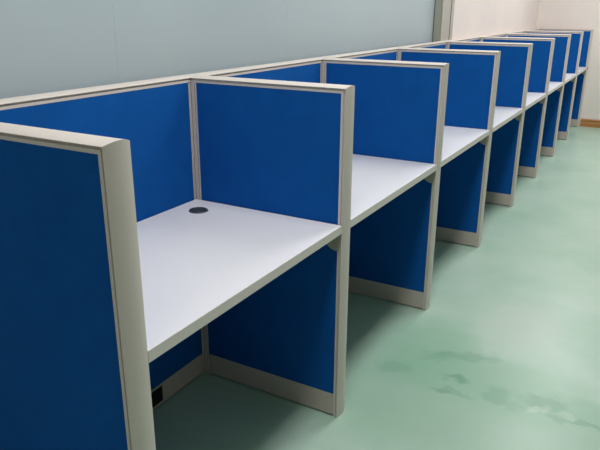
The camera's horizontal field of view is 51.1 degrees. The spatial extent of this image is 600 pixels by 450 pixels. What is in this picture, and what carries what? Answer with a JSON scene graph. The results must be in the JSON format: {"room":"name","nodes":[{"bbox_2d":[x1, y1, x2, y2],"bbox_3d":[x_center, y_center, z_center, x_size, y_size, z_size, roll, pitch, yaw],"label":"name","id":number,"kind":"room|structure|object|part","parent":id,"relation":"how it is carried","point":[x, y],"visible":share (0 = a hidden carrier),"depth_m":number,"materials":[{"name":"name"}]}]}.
{"room":"cubicle office","nodes":[
{"label":"cubicle office","id":0,"kind":"room"},
{"bbox_2d":[153,126,599,449],"bbox_3d":[3.050,0.754,2.352,6.802,0.080,11.230,11,22,28],"label":"floor","id":1,"kind":"structure","parent":0,"point":[504,354],"depth_m":2.72,"materials":[{"name":"green plastic"}]},
{"bbox_2d":[0,122,155,449],"bbox_3d":[-0.594,0.365,1.464,0.610,1.200,0.068,11,22,28],"label":"screen","id":2,"kind":"object","parent":1,"relation":"on","point":[74,364],"visible":1,"depth_m":1.28,"materials":[{"name":"blue fabric"}]},
{"bbox_3d":[-0.591,-0.192,1.272,0.610,0.022,0.068,11,22,28],"label":"rail","id":3,"kind":"part","parent":2,"relation":"part of","materials":[{"name":"beige metal"}]},
{"bbox_3d":[-0.338,0.413,1.328,0.022,1.200,0.068,11,22,28],"label":"post","id":4,"kind":"part","parent":2,"relation":"part of","materials":[{"name":"beige metal"}]},
{"bbox_2d":[137,199,341,362],"bbox_3d":[-0.352,0.124,1.839,0.604,0.098,0.928,11,22,28],"label":"desktop","id":5,"kind":"object","parent":2,"relation":"attached to","point":[199,259],"visible":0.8,"depth_m":1.80,"materials":[{"name":"white laminate"}]},
{"bbox_2d":[0,74,205,409],"bbox_3d":[-0.654,0.174,2.016,0.068,1.200,1.025,11,22,28],"label":"screen","id":6,"kind":"object","parent":1,"relation":"on","point":[156,115],"visible":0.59,"depth_m":2.10,"materials":[{"name":"blue fabric"}]},
{"bbox_3d":[-0.651,-0.383,1.823,0.068,0.022,1.025,11,22,28],"label":"rail","id":7,"kind":"part","parent":6,"relation":"part of","materials":[{"name":"grey metal"}]},
{"bbox_2d":[151,386,162,407],"bbox_3d":[-0.538,0.642,2.338,0.004,0.066,0.072,11,22,28],"label":"power socket","id":8,"kind":"object","parent":6,"relation":"attached to","point":[156,391],"depth_m":2.34,"materials":[{"name":"black plastic"}]},
{"bbox_3d":[-0.537,0.642,2.337,0.005,0.074,0.080,11,22,28],"label":"socket frame","id":9,"kind":"part","parent":6,"relation":"part of","materials":[{"name":"black plastic"}]},
{"bbox_3d":[-0.648,0.687,2.209,0.055,0.092,0.905,11,22,28],"label":"kick plate","id":10,"kind":"part","parent":6,"relation":"part of","materials":[{"name":"beige metal"}]},
{"bbox_3d":[-0.412,0.046,2.424,0.060,1.177,0.042,11,22,28],"label":"frame","id":11,"kind":"part","parent":6,"relation":"part of","materials":[{"name":"beige metal"}]},
{"bbox_2d":[189,57,322,82],"bbox_3d":[-0.156,-0.112,2.850,0.068,1.200,0.999,11,22,28],"label":"screen","id":12,"kind":"object","parent":1,"relation":"on","point":[309,69],"visible":0.08,"depth_m":2.74,"materials":[{"name":"blue fabric"}]},
{"bbox_3d":[-0.155,-0.147,2.838,0.062,1.086,0.918,11,22,28],"label":"fabric panel","id":13,"kind":"part","parent":12,"relation":"part of","materials":[{"name":"blue fabric"}]},
{"bbox_3d":[0.080,-0.236,3.247,0.060,1.177,0.042,11,22,28],"label":"frame","id":14,"kind":"part","parent":12,"relation":"part of","materials":[{"name":"grey metal"}]},
{"bbox_2d":[350,154,436,227],"bbox_3d":[0.138,-0.157,2.659,0.604,0.098,0.936,11,22,28],"label":"desktop","id":15,"kind":"object","parent":12,"relation":"attached to","point":[376,181],"visible":0.37,"depth_m":2.64,"materials":[{"name":"white laminate"}]},
{"bbox_2d":[191,75,354,417],"bbox_3d":[-0.106,0.085,2.281,0.610,1.200,0.068,11,22,28],"label":"screen","id":16,"kind":"object","parent":1,"relation":"on","point":[272,146],"visible":0.94,"depth_m":2.19,"materials":[{"name":"blue fabric"}]},
{"bbox_3d":[-0.361,0.047,2.421,0.022,1.177,0.063,11,22,28],"label":"post","id":17,"kind":"part","parent":16,"relation":"part of","materials":[{"name":"beige metal"}]},
{"bbox_3d":[-0.107,0.603,2.459,0.560,0.092,0.061,11,22,28],"label":"kick plate","id":18,"kind":"part","parent":16,"relation":"part of","materials":[{"name":"beige metal"}]},
{"bbox_3d":[-0.103,-0.471,2.088,0.610,0.022,0.068,11,22,28],"label":"rail","id":19,"kind":"part","parent":16,"relation":"part of","materials":[{"name":"grey metal"}]},
{"bbox_3d":[0.150,0.133,2.145,0.022,1.200,0.068,11,22,28],"label":"post","id":20,"kind":"part","parent":16,"relation":"part of","materials":[{"name":"beige metal"}]},
{"bbox_2d":[321,47,397,60],"bbox_3d":[0.338,-0.395,3.676,0.068,1.200,1.006,11,22,28],"label":"screen","id":21,"kind":"object","parent":1,"relation":"on","point":[391,53],"visible":0.12,"depth_m":3.58,"materials":[{"name":"blue fabric"}]},
{"bbox_3d":[0.338,-0.430,3.664,0.062,1.086,0.924,11,22,28],"label":"fabric panel","id":22,"kind":"part","parent":21,"relation":"part of","materials":[{"name":"blue fabric"}]},
{"bbox_2d":[441,126,489,166],"bbox_3d":[0.631,-0.440,3.485,0.604,0.098,0.943,11,22,28],"label":"desktop","id":23,"kind":"object","parent":21,"relation":"attached to","point":[456,140],"visible":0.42,"depth_m":3.46,"materials":[{"name":"white laminate"}]},
{"bbox_2d":[322,57,448,310],"bbox_3d":[0.386,-0.197,3.104,0.610,1.200,0.068,11,22,28],"label":"screen","id":24,"kind":"object","parent":1,"relation":"on","point":[400,106],"visible":0.74,"depth_m":3.00,"materials":[{"name":"blue fabric"}]},
{"bbox_3d":[0.130,-0.234,3.244,0.022,1.177,0.063,11,22,28],"label":"post","id":25,"kind":"part","parent":24,"relation":"part of","materials":[{"name":"grey metal"}]},
{"bbox_3d":[0.389,-0.753,2.912,0.610,0.022,0.068,11,22,28],"label":"rail","id":26,"kind":"part","parent":24,"relation":"part of","materials":[{"name":"grey metal"}]},
{"bbox_3d":[0.385,0.321,3.282,0.560,0.092,0.061,11,22,28],"label":"kick plate","id":27,"kind":"part","parent":24,"relation":"part of","materials":[{"name":"beige metal"}]},
{"bbox_3d":[0.642,-0.149,2.968,0.022,1.200,0.068,11,22,28],"label":"post","id":28,"kind":"part","parent":24,"relation":"part of","materials":[{"name":"beige metal"}]},
{"bbox_2d":[397,41,446,48],"bbox_3d":[0.831,-0.677,4.501,0.068,1.200,0.998,11,22,28],"label":"screen","id":29,"kind":"object","parent":1,"relation":"on","point":[439,44],"visible":0.07,"depth_m":4.41,"materials":[{"name":"blue fabric"}]},
{"bbox_3d":[0.832,-0.712,4.489,0.062,1.086,0.917,11,22,28],"label":"fabric panel","id":30,"kind":"part","parent":29,"relation":"part of","materials":[{"name":"blue fabric"}]},
{"bbox_2d":[492,106,522,132],"bbox_3d":[1.125,-0.723,4.311,0.604,0.098,0.935,11,22,28],"label":"desktop","id":31,"kind":"object","parent":29,"relation":"attached to","point":[502,115],"visible":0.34,"depth_m":4.30,"materials":[{"name":"white laminate"}]},
{"bbox_2d":[398,47,500,247],"bbox_3d":[0.881,-0.481,3.933,0.610,1.200,0.068,11,22,28],"label":"screen","id":32,"kind":"object","parent":1,"relation":"on","point":[472,74],"visible":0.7,"depth_m":3.80,"materials":[{"name":"blue fabric"}]},
{"bbox_3d":[0.884,-1.037,3.740,0.610,0.022,0.068,11,22,28],"label":"rail","id":33,"kind":"part","parent":32,"relation":"part of","materials":[{"name":"beige metal"}]},
{"bbox_3d":[0.880,0.037,4.111,0.560,0.092,0.061,11,22,28],"label":"kick plate","id":34,"kind":"part","parent":32,"relation":"part of","materials":[{"name":"beige metal"}]},
{"bbox_3d":[1.137,-0.432,3.797,0.022,1.200,0.068,11,22,28],"label":"post","id":35,"kind":"part","parent":32,"relation":"part of","materials":[{"name":"beige metal"}]},
{"bbox_2d":[444,36,480,41],"bbox_3d":[1.322,-0.959,5.322,0.068,1.200,0.993,11,22,28],"label":"screen","id":36,"kind":"object","parent":1,"relation":"on","point":[476,38],"visible":0.1,"depth_m":5.25,"materials":[{"name":"blue fabric"}]},
{"bbox_2d":[446,41,532,206],"bbox_3d":[1.373,-0.762,4.755,0.610,1.200,0.068,11,22,28],"label":"screen","id":37,"kind":"object","parent":1,"relation":"on","point":[515,58],"visible":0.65,"depth_m":4.62,"materials":[{"name":"blue fabric"}]},
{"bbox_3d":[1.376,-1.319,4.563,0.610,0.022,0.068,11,22,28],"label":"rail","id":38,"kind":"part","parent":37,"relation":"part of","materials":[{"name":"beige metal"}]},
{"bbox_3d":[1.372,-0.244,4.934,0.560,0.092,0.061,11,22,28],"label":"kick plate","id":39,"kind":"part","parent":37,"relation":"part of","materials":[{"name":"beige metal"}]},
{"bbox_3d":[1.629,-0.714,4.619,0.022,1.200,0.068,11,22,28],"label":"post","id":40,"kind":"part","parent":37,"relation":"part of","materials":[{"name":"grey metal"}]},
{"bbox_2d":[525,92,546,109],"bbox_3d":[1.615,-1.004,5.132,0.604,0.098,0.930,11,22,28],"label":"desktop","id":41,"kind":"object","parent":37,"relation":"attached to","point":[533,98],"visible":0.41,"depth_m":5.10,"materials":[{"name":"white laminate"}]},
{"bbox_2d":[480,33,505,36],"bbox_3d":[1.811,-1.239,6.141,0.068,1.200,0.994,11,22,28],"label":"screen","id":42,"kind":"object","parent":1,"relation":"on","point":[498,34],"visible":0.11,"depth_m":6.04,"materials":[{"name":"blue fabric"}]},
{"bbox_2d":[548,81,563,94],"bbox_3d":[2.104,-1.284,5.950,0.604,0.098,0.931,11,22,28],"label":"desktop","id":43,"kind":"object","parent":42,"relation":"attached to","point":[553,86],"visible":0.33,"depth_m":5.95,"materials":[{"name":"white laminate"}]},
{"bbox_2d":[505,30,524,32],"bbox_3d":[2.301,-1.520,6.960,0.068,1.200,0.995,11,22,28],"label":"screen","id":44,"kind":"object","parent":1,"relation":"on","point":[520,31],"visible":0.08,"depth_m":6.86,"materials":[{"name":"blue fabric"}]},
{"bbox_2d":[565,73,576,83],"bbox_3d":[2.594,-1.565,6.770,0.604,0.098,0.932,11,22,28],"label":"desktop","id":45,"kind":"object","parent":44,"relation":"attached to","point":[569,76],"visible":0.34,"depth_m":6.79,"materials":[{"name":"white laminate"}]},
{"bbox_2d":[480,36,554,177],"bbox_3d":[1.862,-1.043,5.574,0.610,1.200,0.068,11,22,28],"label":"screen","id":46,"kind":"object","parent":1,"relation":"on","point":[543,48],"visible":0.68,"depth_m":5.43,"materials":[{"name":"blue fabric"}]},
{"bbox_3d":[1.865,-1.599,5.382,0.610,0.022,0.068,11,22,28],"label":"rail","id":47,"kind":"part","parent":46,"relation":"part of","materials":[{"name":"beige metal"}]},
{"bbox_3d":[1.861,-0.525,5.752,0.560,0.092,0.061,11,22,28],"label":"kick plate","id":48,"kind":"part","parent":46,"relation":"part of","materials":[{"name":"beige metal"}]},
{"bbox_3d":[2.118,-0.994,5.438,0.022,1.200,0.068,11,22,28],"label":"post","id":49,"kind":"part","parent":46,"relation":"part of","materials":[{"name":"grey metal"}]},
{"bbox_2d":[506,33,570,156],"bbox_3d":[2.352,-1.323,6.393,0.610,1.200,0.068,11,22,28],"label":"screen","id":50,"kind":"object","parent":1,"relation":"on","point":[562,41],"visible":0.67,"depth_m":6.25,"materials":[{"name":"blue fabric"}]},
{"bbox_3d":[2.355,-1.880,6.201,0.610,0.022,0.068,11,22,28],"label":"rail","id":51,"kind":"part","parent":50,"relation":"part of","materials":[{"name":"beige metal"}]},
{"bbox_3d":[2.350,-0.805,6.571,0.560,0.092,0.061,11,22,28],"label":"kick plate","id":52,"kind":"part","parent":50,"relation":"part of","materials":[{"name":"beige metal"}]},
{"bbox_3d":[2.607,-1.275,6.257,0.022,1.200,0.068,11,22,28],"label":"post","id":53,"kind":"part","parent":50,"relation":"part of","materials":[{"name":"grey metal"}]},
{"bbox_2d":[525,30,583,139],"bbox_3d":[2.841,-1.604,7.213,0.610,1.200,0.068,11,22,28],"label":"screen","id":54,"kind":"object","parent":1,"relation":"on","point":[576,36],"visible":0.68,"depth_m":7.07,"materials":[{"name":"blue fabric"}]},
{"bbox_3d":[2.844,-2.160,7.020,0.610,0.022,0.068,11,22,28],"label":"rail","id":55,"kind":"part","parent":54,"relation":"part of","materials":[{"name":"beige metal"}]},
{"bbox_3d":[2.840,-1.086,7.391,0.560,0.092,0.061,11,22,28],"label":"kick plate","id":56,"kind":"part","parent":54,"relation":"part of","materials":[{"name":"beige metal"}]},
{"bbox_3d":[3.097,-1.556,7.077,0.022,1.200,0.068,11,22,28],"label":"post","id":57,"kind":"part","parent":54,"relation":"part of","materials":[{"name":"grey metal"}]},
{"bbox_2d":[577,67,586,75],"bbox_3d":[3.084,-1.845,7.589,0.604,0.098,0.931,11,22,28],"label":"desktop","id":58,"kind":"object","parent":54,"relation":"attached to","point":[582,70],"visible":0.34,"depth_m":7.62,"materials":[{"name":"white laminate"}]},
{"bbox_2d":[541,28,592,126],"bbox_3d":[3.332,-1.884,8.031,0.612,1.200,0.068,11,22,28],"label":"screen","id":59,"kind":"object","parent":1,"relation":"on","point":[588,33],"visible":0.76,"depth_m":7.89,"materials":[{"name":"blue fabric"}]},
{"bbox_3d":[3.334,-2.441,7.839,0.610,0.022,0.068,11,22,28],"label":"rail","id":60,"kind":"part","parent":59,"relation":"part of","materials":[{"name":"beige metal"}]},
{"bbox_3d":[3.330,-1.366,8.210,0.560,0.092,0.061,11,22,28],"label":"kick plate","id":61,"kind":"part","parent":59,"relation":"part of","materials":[{"name":"grey metal"}]},
{"bbox_3d":[3.586,-1.836,7.896,0.022,1.200,0.068,11,22,28],"label":"post","id":62,"kind":"part","parent":59,"relation":"part of","materials":[{"name":"grey metal"}]},
{"bbox_2d":[440,0,539,38],"bbox_3d":[0.208,-1.141,3.461,0.200,2.750,11.330,11,22,28],"label":"wall","id":63,"kind":"structure","parent":0,"point":[472,18],"depth_m":6.01,"materials":[{"name":"beige paint"}]},
{"bbox_2d":[0,0,442,98],"bbox_3d":[-0.605,-0.921,1.892,0.084,1.550,6.620,11,22,28],"label":"window","id":64,"kind":"structure","parent":63,"relation":"in","point":[46,46],"depth_m":2.29,"materials":[{"name":"grey glass"}]},
{"bbox_3d":[-0.871,-0.779,1.477,0.008,1.470,1.095,11,22,28],"label":"glass pane","id":65,"kind":"part","parent":64,"relation":"part of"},
{"bbox_3d":[-0.332,-1.088,2.379,0.008,1.470,1.095,11,22,28],"label":"glass pane","id":66,"kind":"part","parent":64,"relation":"part of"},
{"bbox_3d":[0.205,-1.396,3.279,0.008,1.470,1.090,11,22,28],"label":"glass pane","id":67,"kind":"part","parent":64,"relation":"part of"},
{"bbox_3d":[0.739,-1.702,4.172,0.008,1.470,1.078,11,22,28],"label":"glass pane","id":68,"kind":"part","parent":64,"relation":"part of","materials":[{"name":"glass"}]},
{"bbox_2d":[440,0,454,40],"bbox_3d":[1.133,-1.603,4.811,0.006,2.750,0.296,11,22,28],"label":"trim","id":69,"kind":"structure","parent":63,"relation":"attached to","point":[447,16],"depth_m":4.81,"materials":[{"name":"silver metal"}]},
{"bbox_2d":[536,0,599,125],"bbox_3d":[5.932,-2.164,6.509,6.602,2.750,0.100,11,22,28],"label":"wall","id":70,"kind":"structure","parent":0,"point":[556,14],"depth_m":7.87,"materials":[{"name":"beige paint"}]},
{"bbox_2d":[580,118,599,127],"bbox_3d":[6.196,-0.838,6.732,5.912,0.100,0.020,11,22,28],"label":"baseboard","id":71,"kind":"structure","parent":70,"relation":"attached to","point":[594,123],"depth_m":8.04,"materials":[{"name":"brown wood"}]}
]}

